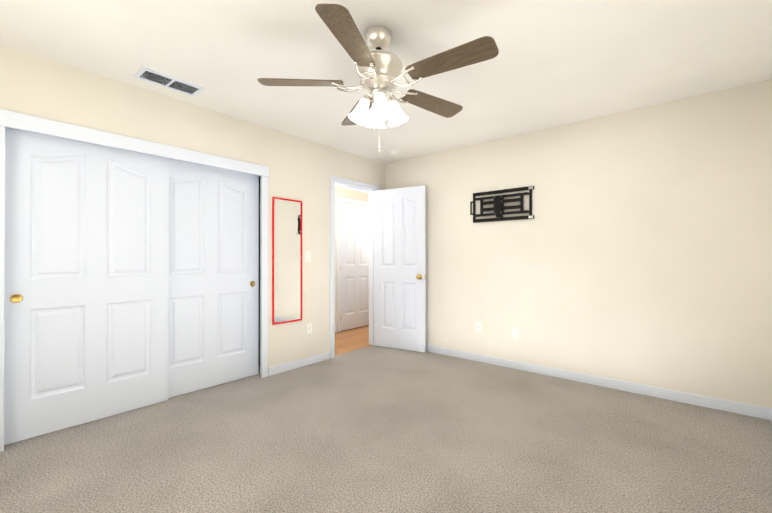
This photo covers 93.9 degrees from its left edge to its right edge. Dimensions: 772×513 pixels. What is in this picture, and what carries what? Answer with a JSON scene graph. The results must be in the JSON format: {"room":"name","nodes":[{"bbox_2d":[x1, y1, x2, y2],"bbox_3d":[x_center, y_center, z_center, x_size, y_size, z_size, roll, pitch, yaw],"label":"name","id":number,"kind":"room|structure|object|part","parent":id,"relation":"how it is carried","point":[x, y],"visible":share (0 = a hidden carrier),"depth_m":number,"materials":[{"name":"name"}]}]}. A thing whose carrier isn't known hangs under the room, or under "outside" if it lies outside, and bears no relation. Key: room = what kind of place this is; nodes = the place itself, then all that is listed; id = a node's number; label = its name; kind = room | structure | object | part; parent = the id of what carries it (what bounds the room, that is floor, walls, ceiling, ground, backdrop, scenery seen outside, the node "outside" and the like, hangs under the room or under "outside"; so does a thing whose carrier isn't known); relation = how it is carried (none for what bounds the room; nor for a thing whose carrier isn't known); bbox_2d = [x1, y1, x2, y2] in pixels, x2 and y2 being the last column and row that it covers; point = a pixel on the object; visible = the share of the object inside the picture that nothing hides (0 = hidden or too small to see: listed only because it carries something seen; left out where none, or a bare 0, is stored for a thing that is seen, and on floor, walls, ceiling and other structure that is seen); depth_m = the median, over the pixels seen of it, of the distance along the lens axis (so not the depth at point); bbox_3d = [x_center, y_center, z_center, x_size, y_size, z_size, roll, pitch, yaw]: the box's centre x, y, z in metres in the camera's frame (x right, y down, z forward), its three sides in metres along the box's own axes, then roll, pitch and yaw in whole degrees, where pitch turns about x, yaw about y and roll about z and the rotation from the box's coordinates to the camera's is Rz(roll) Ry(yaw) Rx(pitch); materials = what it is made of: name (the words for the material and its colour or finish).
{"room":"empty bedroom","nodes":[
{"label":"empty bedroom","id":0,"kind":"room"},
{"bbox_2d":[0,45,384,366],"bbox_3d":[-1.053,-0.046,3.756,0.120,2.440,5.950,0,0,40],"label":"wall","id":1,"kind":"structure","parent":0,"point":[302,169],"depth_m":3.30,"materials":[{"name":"paint"}]},
{"bbox_2d":[4,127,168,444],"bbox_3d":[-2.077,0.172,2.578,0.035,1.985,0.930,0,0,40],"label":"closet door","id":2,"kind":"structure","parent":1,"relation":"in","point":[86,276],"depth_m":2.51,"materials":[{"name":"white wood"}]},
{"bbox_2d":[10,294,22,302],"bbox_3d":[-2.319,0.263,2.260,0.004,0.057,0.057,0,0,40],"label":"door pull","id":3,"kind":"object","parent":2,"relation":"attached to","point":[16,298],"visible":1,"depth_m":2.26,"materials":[{"name":"gold metal"}]},
{"bbox_2d":[0,109,268,451],"bbox_3d":[-1.794,0.146,2.889,0.180,2.050,1.814,0,0,40],"label":"trim","id":4,"kind":"structure","parent":1,"relation":"attached to","point":[19,121],"depth_m":2.63,"materials":[{"name":"white wood"}]},
{"bbox_2d":[168,159,258,397],"bbox_3d":[-1.580,0.174,3.238,0.035,1.985,0.930,0,0,40],"label":"closet door","id":5,"kind":"structure","parent":1,"relation":"in","point":[213,317],"depth_m":3.23,"materials":[{"name":"white wood"}]},
{"bbox_2d":[272,197,301,324],"bbox_3d":[-1.008,0.043,3.702,0.018,1.270,0.355,0,0,40],"label":"mirror","id":6,"kind":"object","parent":1,"relation":"attached to","point":[286,260],"visible":1,"depth_m":3.69,"materials":[{"name":"red mirror"}]},
{"bbox_2d":[268,352,329,375],"bbox_3d":[-1.422,1.129,3.210,0.013,0.085,4.405,0,0,40],"label":"baseboard","id":7,"kind":"structure","parent":1,"relation":"attached to","point":[284,367],"depth_m":3.79,"materials":[{"name":"white wood"}]},
{"bbox_2d":[305,251,310,261],"bbox_3d":[-0.841,-0.001,3.901,0.018,0.115,0.070,0,0,40],"label":"switch plate","id":8,"kind":"object","parent":1,"relation":"attached to","point":[307,256],"visible":1,"depth_m":3.90,"materials":[{"name":"white plastic"}]},
{"bbox_2d":[307,323,311,333],"bbox_3d":[-0.833,0.782,3.915,0.009,0.115,0.070,0,0,40],"label":"electrical outlet","id":9,"kind":"object","parent":1,"relation":"attached to","point":[309,328],"visible":1,"depth_m":3.91,"materials":[{"name":"white plastic"}]},
{"bbox_2d":[330,175,380,358],"bbox_3d":[-0.405,0.121,4.511,0.141,2.109,0.868,0,0,40],"label":"door frame","id":10,"kind":"structure","parent":1,"relation":"attached to","point":[333,179],"depth_m":4.48,"materials":[{"name":"white wood"}]},
{"bbox_2d":[375,185,425,352],"bbox_3d":[0.166,0.151,4.549,0.717,2.025,0.145,0,0,30],"label":"entry door","id":11,"kind":"structure","parent":10,"relation":"attached to","point":[400,268],"depth_m":4.52,"materials":[{"name":"white wood"}]},
{"bbox_3d":[0.433,0.249,4.394,0.100,0.066,0.145,0,0,30],"label":"knob","id":12,"kind":"part","parent":11,"relation":"part of","materials":[{"name":"gold metal"}]},
{"bbox_2d":[258,176,259,366],"bbox_3d":[-2.092,-0.048,3.140,0.680,2.440,2.070,0,0,40],"label":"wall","id":13,"kind":"structure","parent":0,"point":[259,277],"depth_m":3.84,"materials":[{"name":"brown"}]},
{"bbox_2d":[335,186,368,326],"bbox_3d":[-0.861,-0.041,5.586,0.120,2.440,2.900,0,0,40],"label":"wall","id":14,"kind":"structure","parent":0,"point":[350,193],"depth_m":5.64,"materials":[{"name":"paint"}]},
{"bbox_2d":[337,196,368,331],"bbox_3d":[-0.512,0.123,5.985,0.141,2.114,0.908,0,0,40],"label":"door frame","id":15,"kind":"structure","parent":14,"relation":"attached to","point":[339,199],"depth_m":5.63,"materials":[{"name":"white wood"}]},
{"bbox_2d":[340,202,368,330],"bbox_3d":[-0.491,0.158,5.967,0.035,2.028,0.754,0,0,40],"label":"hall door","id":16,"kind":"structure","parent":14,"relation":"in","point":[354,269],"depth_m":5.91,"materials":[{"name":"white wood"}]},
{"bbox_2d":[335,325,371,355],"bbox_3d":[-0.484,1.230,5.266,1.105,0.096,2.900,0,0,40],"label":"floor","id":17,"kind":"structure","parent":0,"point":[349,340],"depth_m":5.13,"materials":[{"name":"brown wood"}]},
{"bbox_2d":[0,345,771,512],"bbox_3d":[-0.293,1.219,2.262,4.520,0.100,4.645,0,0,40],"label":"floor carpet","id":18,"kind":"object","parent":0,"point":[374,429],"visible":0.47,"depth_m":2.17,"materials":[{"name":"beige carpet"}]},
{"bbox_2d":[0,0,771,163],"bbox_3d":[-0.041,-1.321,2.058,3.860,0.100,4.645,0,0,40],"label":"ceiling","id":19,"kind":"structure","parent":0,"point":[553,63],"depth_m":2.26,"materials":[{"name":"paint"}]},
{"bbox_2d":[134,67,203,96],"bbox_3d":[-1.573,-1.266,2.627,0.195,0.008,0.400,0,0,40],"label":"ceiling vent","id":20,"kind":"object","parent":19,"relation":"in","point":[162,80],"visible":0.98,"depth_m":2.61,"materials":[{"name":"white metal"}]},
{"bbox_2d":[257,4,498,151],"bbox_3d":[-0.004,-0.932,2.046,1.274,0.679,1.294,0,0,40],"label":"ceiling fan","id":21,"kind":"object","parent":19,"relation":"hanging from","point":[378,67],"visible":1,"depth_m":1.96,"materials":[{"name":"brown wood"}]},
{"bbox_2d":[389,151,397,155],"bbox_3d":[0.090,-1.248,4.374,0.116,0.034,0.116,0,0,40],"label":"smoke detector","id":22,"kind":"object","parent":19,"relation":"attached to","point":[393,153],"visible":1,"depth_m":4.34,"materials":[{"name":"white plastic"}]},
{"bbox_2d":[385,79,771,407],"bbox_3d":[1.460,-0.046,3.748,3.740,2.440,0.120,0,0,40],"label":"wall","id":23,"kind":"structure","parent":0,"point":[637,249],"depth_m":3.16,"materials":[{"name":"paint"}]},
{"bbox_2d":[476,322,481,332],"bbox_3d":[1.034,0.791,4.019,0.070,0.115,0.009,0,0,40],"label":"electrical outlet","id":24,"kind":"object","parent":23,"relation":"attached to","point":[478,327],"visible":1,"depth_m":4.01,"materials":[{"name":"white plastic"}]},
{"bbox_2d":[470,186,533,222],"bbox_3d":[1.203,-0.546,3.831,0.700,0.330,0.086,0,0,40],"label":"tv wall mount","id":25,"kind":"object","parent":23,"relation":"attached to","point":[499,207],"visible":1,"depth_m":3.79,"materials":[{"name":"black metal"}]},
{"bbox_2d":[512,328,518,338],"bbox_3d":[1.349,0.802,3.752,0.070,0.115,0.013,0,0,40],"label":"electrical outlet","id":26,"kind":"object","parent":23,"relation":"attached to","point":[515,333],"visible":1,"depth_m":3.75,"materials":[{"name":"white plastic"}]},
{"bbox_2d":[426,344,771,419],"bbox_3d":[1.377,1.131,3.728,3.607,0.085,0.013,0,0,40],"label":"baseboard","id":27,"kind":"structure","parent":23,"relation":"attached to","point":[722,404],"depth_m":3.15,"materials":[{"name":"white wood"}]}
]}

